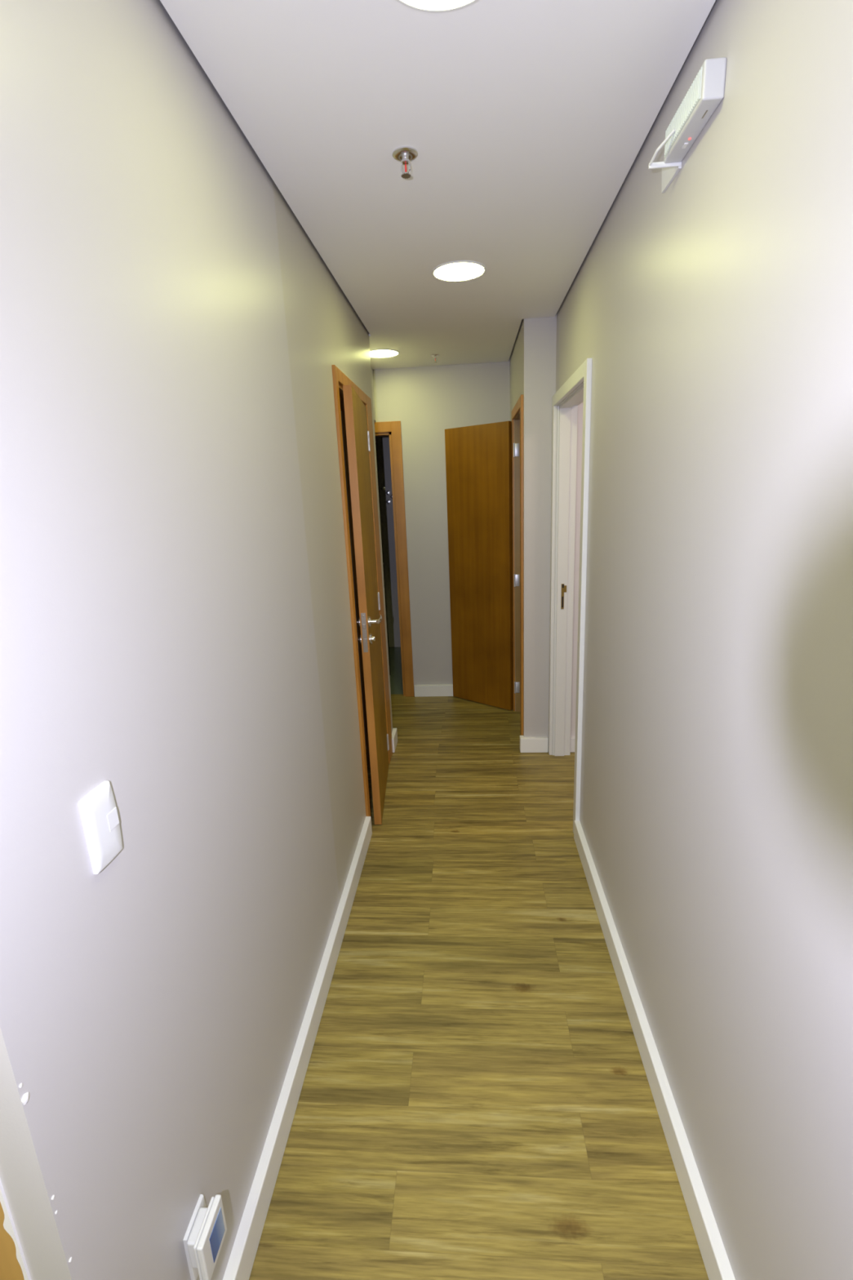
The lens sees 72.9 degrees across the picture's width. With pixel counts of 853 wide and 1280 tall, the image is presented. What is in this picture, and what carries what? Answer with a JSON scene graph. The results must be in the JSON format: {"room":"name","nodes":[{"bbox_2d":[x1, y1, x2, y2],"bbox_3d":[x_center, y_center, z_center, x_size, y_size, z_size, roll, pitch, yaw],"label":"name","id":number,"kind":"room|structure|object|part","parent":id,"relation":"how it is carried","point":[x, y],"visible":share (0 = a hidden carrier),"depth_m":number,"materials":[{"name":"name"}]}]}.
{"room":"corridor","nodes":[
{"label":"corridor","id":0,"kind":"room"},
{"bbox_2d":[0,0,392,1279],"bbox_3d":[-0.444,-0.173,2.105,0.120,2.623,3.119,-1,15,4],"label":"wall","id":1,"kind":"structure","parent":0,"point":[175,625],"depth_m":0.98,"materials":[{"name":"paint"}]},
{"bbox_2d":[0,1083,71,1279],"bbox_3d":[-0.714,0.463,0.733,0.483,2.100,0.118,-1,15,4],"label":"door frame","id":2,"kind":"structure","parent":1,"relation":"attached to","point":[13,1265],"depth_m":0.74,"materials":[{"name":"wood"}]},
{"bbox_2d":[78,780,122,874],"bbox_3d":[-0.467,0.269,0.833,0.010,0.116,0.065,-1,15,4],"label":"light switch","id":3,"kind":"object","parent":1,"relation":"attached to","point":[98,809],"visible":1,"depth_m":0.82,"materials":[{"name":"white plastic"}]},
{"bbox_2d":[182,1194,206,1279],"bbox_3d":[-0.427,1.123,1.084,0.010,0.115,0.072,-1,15,4],"label":"wall socket","id":4,"kind":"object","parent":1,"relation":"attached to","point":[193,1272],"visible":0.4,"depth_m":1.06,"materials":[{"name":"white plastic"}]},
{"bbox_2d":[186,1194,226,1279],"bbox_3d":[-0.405,1.093,1.055,0.041,0.092,0.082,-1,15,4],"label":"plug","id":5,"kind":"object","parent":4,"relation":"attached to","point":[206,1238],"visible":1,"depth_m":1.04,"materials":[{"name":"white plastic"}]},
{"bbox_2d":[222,816,372,1279],"bbox_3d":[-0.361,1.182,1.897,0.035,0.098,2.045,-1,15,4],"label":"baseboard","id":6,"kind":"structure","parent":1,"relation":"attached to","point":[242,1258],"depth_m":1.57,"materials":[{"name":"white wood"}]},
{"bbox_2d":[331,364,392,824],"bbox_3d":[-0.312,-0.192,3.070,0.237,2.166,0.919,-1,15,4],"label":"door","id":7,"kind":"structure","parent":1,"relation":"in","point":[355,406],"depth_m":2.84,"materials":[{"name":"orange wood"}]},
{"bbox_3d":[-0.341,-0.096,2.789,0.059,0.051,0.148,-2,14,0],"label":"handle","id":8,"kind":"part","parent":7,"relation":"part of","materials":[{"name":"silver metal"}]},
{"bbox_3d":[-0.291,-0.033,2.704,0.022,0.190,0.009,-2,14,0],"label":"lock plate","id":9,"kind":"part","parent":7,"relation":"part of","materials":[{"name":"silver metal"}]},
{"bbox_3d":[-0.245,-0.100,2.789,0.060,0.051,0.148,-2,14,0],"label":"handle","id":10,"kind":"part","parent":7,"relation":"part of","materials":[{"name":"silver metal"}]},
{"bbox_2d":[391,728,397,752],"bbox_3d":[-0.222,0.669,3.858,0.035,0.098,0.179,-1,15,4],"label":"baseboard","id":11,"kind":"structure","parent":1,"relation":"attached to","point":[394,733],"depth_m":3.83,"materials":[{"name":"white wood"}]},
{"bbox_2d":[340,410,366,749],"bbox_3d":[-1.009,-0.666,4.109,1.290,2.623,1.121,-1,15,4],"label":"wall","id":12,"kind":"structure","parent":0,"point":[340,411],"depth_m":3.55,"materials":[{"name":"grey paint"}]},
{"bbox_2d":[370,367,376,421],"bbox_3d":[-0.464,-1.730,3.793,0.095,0.453,0.921,-1,15,4],"label":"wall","id":13,"kind":"structure","parent":0,"point":[372,380],"depth_m":4.21,"materials":[{"name":"grey paint"}]},
{"bbox_2d":[375,435,400,647],"bbox_3d":[-0.563,-1.003,5.386,2.700,2.600,1.574,-1,15,4],"label":"wall","id":14,"kind":"structure","parent":0,"point":[383,442],"depth_m":6.08,"materials":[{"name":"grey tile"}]},
{"bbox_2d":[380,486,392,503],"bbox_3d":[-0.397,-1.490,5.934,0.134,0.179,0.047,-1,15,4],"label":"shower valve","id":15,"kind":"object","parent":14,"relation":"attached to","point":[383,488],"visible":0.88,"depth_m":5.92,"materials":[{"name":"silver metal"}]},
{"bbox_2d":[160,0,715,369],"bbox_3d":[-0.619,-1.189,1.196,2.338,0.012,6.224,-1,15,4],"label":"ceiling","id":16,"kind":"structure","parent":0,"point":[526,121],"depth_m":1.44,"materials":[{"name":"white paint"}]},
{"bbox_2d":[369,348,399,358],"bbox_3d":[-0.289,-1.847,3.723,0.230,0.004,0.230,-1,15,4],"label":"recessed light","id":17,"kind":"object","parent":16,"relation":"in","point":[378,353],"visible":0.77,"depth_m":3.71,"materials":[{"name":"white paint"}]},
{"bbox_2d":[392,146,417,178],"bbox_3d":[-0.056,-1.270,1.543,0.068,0.052,0.068,-1,15,4],"label":"sprinkler","id":18,"kind":"object","parent":16,"relation":"attached to","point":[404,154],"visible":1,"depth_m":1.53,"materials":[{"name":"silver metal"}]},
{"bbox_3d":[-0.056,-1.268,1.544,0.023,0.044,0.023,10,19,40],"label":"frame","id":19,"kind":"part","parent":18,"relation":"part of","materials":[{"name":"silver metal"}]},
{"bbox_2d":[431,354,439,362],"bbox_3d":[0.059,-1.873,3.844,0.058,0.044,0.058,-1,15,4],"label":"sprinkler","id":20,"kind":"object","parent":16,"relation":"attached to","point":[435,356],"visible":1,"depth_m":3.83,"materials":[{"name":"silver metal"}]},
{"bbox_2d":[395,0,478,13],"bbox_3d":[0.025,-1.150,0.970,0.236,0.004,0.236,-1,15,4],"label":"recessed light","id":21,"kind":"object","parent":16,"relation":"in","point":[426,6],"visible":1,"depth_m":1.07,"materials":[{"name":"white paint"}]},
{"bbox_2d":[404,0,470,8],"bbox_3d":[0.025,-1.150,0.970,0.218,0.004,0.218,-10,16,-26],"label":"diffuser","id":22,"kind":"object","parent":21,"relation":"attached to","point":[409,3],"depth_m":1.06,"materials":[{"name":"white plastic"}]},
{"bbox_2d":[431,260,486,281],"bbox_3d":[0.134,-1.519,2.380,0.224,0.004,0.224,-1,15,4],"label":"recessed light","id":23,"kind":"object","parent":16,"relation":"in","point":[460,270],"visible":1,"depth_m":2.37,"materials":[{"name":"white paint"}]},
{"bbox_2d":[373,357,510,692],"bbox_3d":[-0.010,-0.817,4.528,3.125,2.623,0.100,-1,15,4],"label":"wall","id":24,"kind":"structure","parent":0,"point":[427,402],"depth_m":4.33,"materials":[{"name":"grey paint"}]},
{"bbox_2d":[374,421,414,696],"bbox_3d":[-0.546,-0.639,4.853,0.842,2.161,0.596,-1,15,4],"label":"door","id":25,"kind":"structure","parent":24,"relation":"in","point":[391,428],"depth_m":4.52,"materials":[{"name":"orange wood"}]},
{"bbox_2d":[413,684,453,697],"bbox_3d":[0.300,0.412,4.768,0.801,0.098,0.035,-1,15,4],"label":"baseboard","id":26,"kind":"structure","parent":24,"relation":"attached to","point":[432,690],"depth_m":4.77,"materials":[{"name":"white wood"}]},
{"bbox_2d":[444,394,523,735],"bbox_3d":[0.554,-0.476,4.059,0.392,2.150,1.117,-8,15,-20],"label":"door","id":27,"kind":"structure","parent":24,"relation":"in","point":[484,463],"depth_m":4.25,"materials":[{"name":"orange wood"}]},
{"bbox_3d":[0.604,-0.421,3.837,0.015,2.150,0.718,-1,15,4],"label":"casing","id":28,"kind":"part","parent":27,"relation":"part of","materials":[{"name":"orange wood"}]},
{"bbox_2d":[248,647,708,1279],"bbox_3d":[0.474,1.042,2.596,4.900,0.050,7.950,-1,15,4],"label":"floor","id":29,"kind":"structure","parent":0,"point":[476,1101],"depth_m":1.71,"materials":[{"name":"wood"}]},
{"bbox_2d":[510,314,556,738],"bbox_3d":[0.751,-0.689,3.903,0.283,2.623,1.068,-1,15,4],"label":"wall column","id":30,"kind":"structure","parent":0,"point":[533,354],"depth_m":3.36,"materials":[{"name":"grey paint"}]},
{"bbox_2d":[520,735,548,752],"bbox_3d":[0.690,0.668,3.712,0.176,0.098,0.056,-1,15,4],"label":"baseboard","id":31,"kind":"structure","parent":30,"relation":"attached to","point":[527,744],"depth_m":3.69,"materials":[{"name":"white wood"}]},
{"bbox_2d":[570,401,583,736],"bbox_3d":[1.894,-0.382,2.521,2.192,2.623,1.718,-1,15,4],"label":"wall","id":32,"kind":"structure","parent":0,"point":[580,423],"depth_m":3.40,"materials":[{"name":"white paint"}]},
{"bbox_2d":[570,736,575,751],"bbox_3d":[1.952,0.641,3.605,2.090,0.098,0.035,-1,15,4],"label":"baseboard","id":33,"kind":"structure","parent":32,"relation":"attached to","point":[572,738],"depth_m":3.67,"materials":[{"name":"white wood"}]},
{"bbox_2d":[555,0,852,1279],"bbox_3d":[0.625,0.094,0.891,0.110,2.623,5.158,-1,15,4],"label":"wall","id":34,"kind":"structure","parent":0,"point":[712,313],"depth_m":1.07,"materials":[{"name":"grey paint"}]},
{"bbox_2d":[547,358,591,833],"bbox_3d":[0.769,-0.194,2.977,0.130,2.127,0.961,-1,15,4],"label":"door","id":35,"kind":"structure","parent":34,"relation":"in","point":[576,389],"depth_m":3.24,"materials":[{"name":"white paint"}]},
{"bbox_3d":[0.804,-0.255,3.379,0.030,0.150,0.004,-1,15,4],"label":"strike plate","id":36,"kind":"part","parent":35,"relation":"part of","materials":[{"name":"gold metal"}]},
{"bbox_2d":[573,820,735,1279],"bbox_3d":[0.583,1.438,0.747,0.035,0.098,4.197,-1,15,4],"label":"baseboard","id":37,"kind":"structure","parent":34,"relation":"attached to","point":[714,1256],"depth_m":1.53,"materials":[{"name":"white wood"}]},
{"bbox_2d":[648,57,726,193],"bbox_3d":[0.533,-1.087,1.248,0.073,0.074,0.353,-1,15,4],"label":"emergency light","id":38,"kind":"object","parent":34,"relation":"attached to","point":[705,93],"visible":1,"depth_m":1.16,"materials":[{"name":"grey plastic"}]}
]}

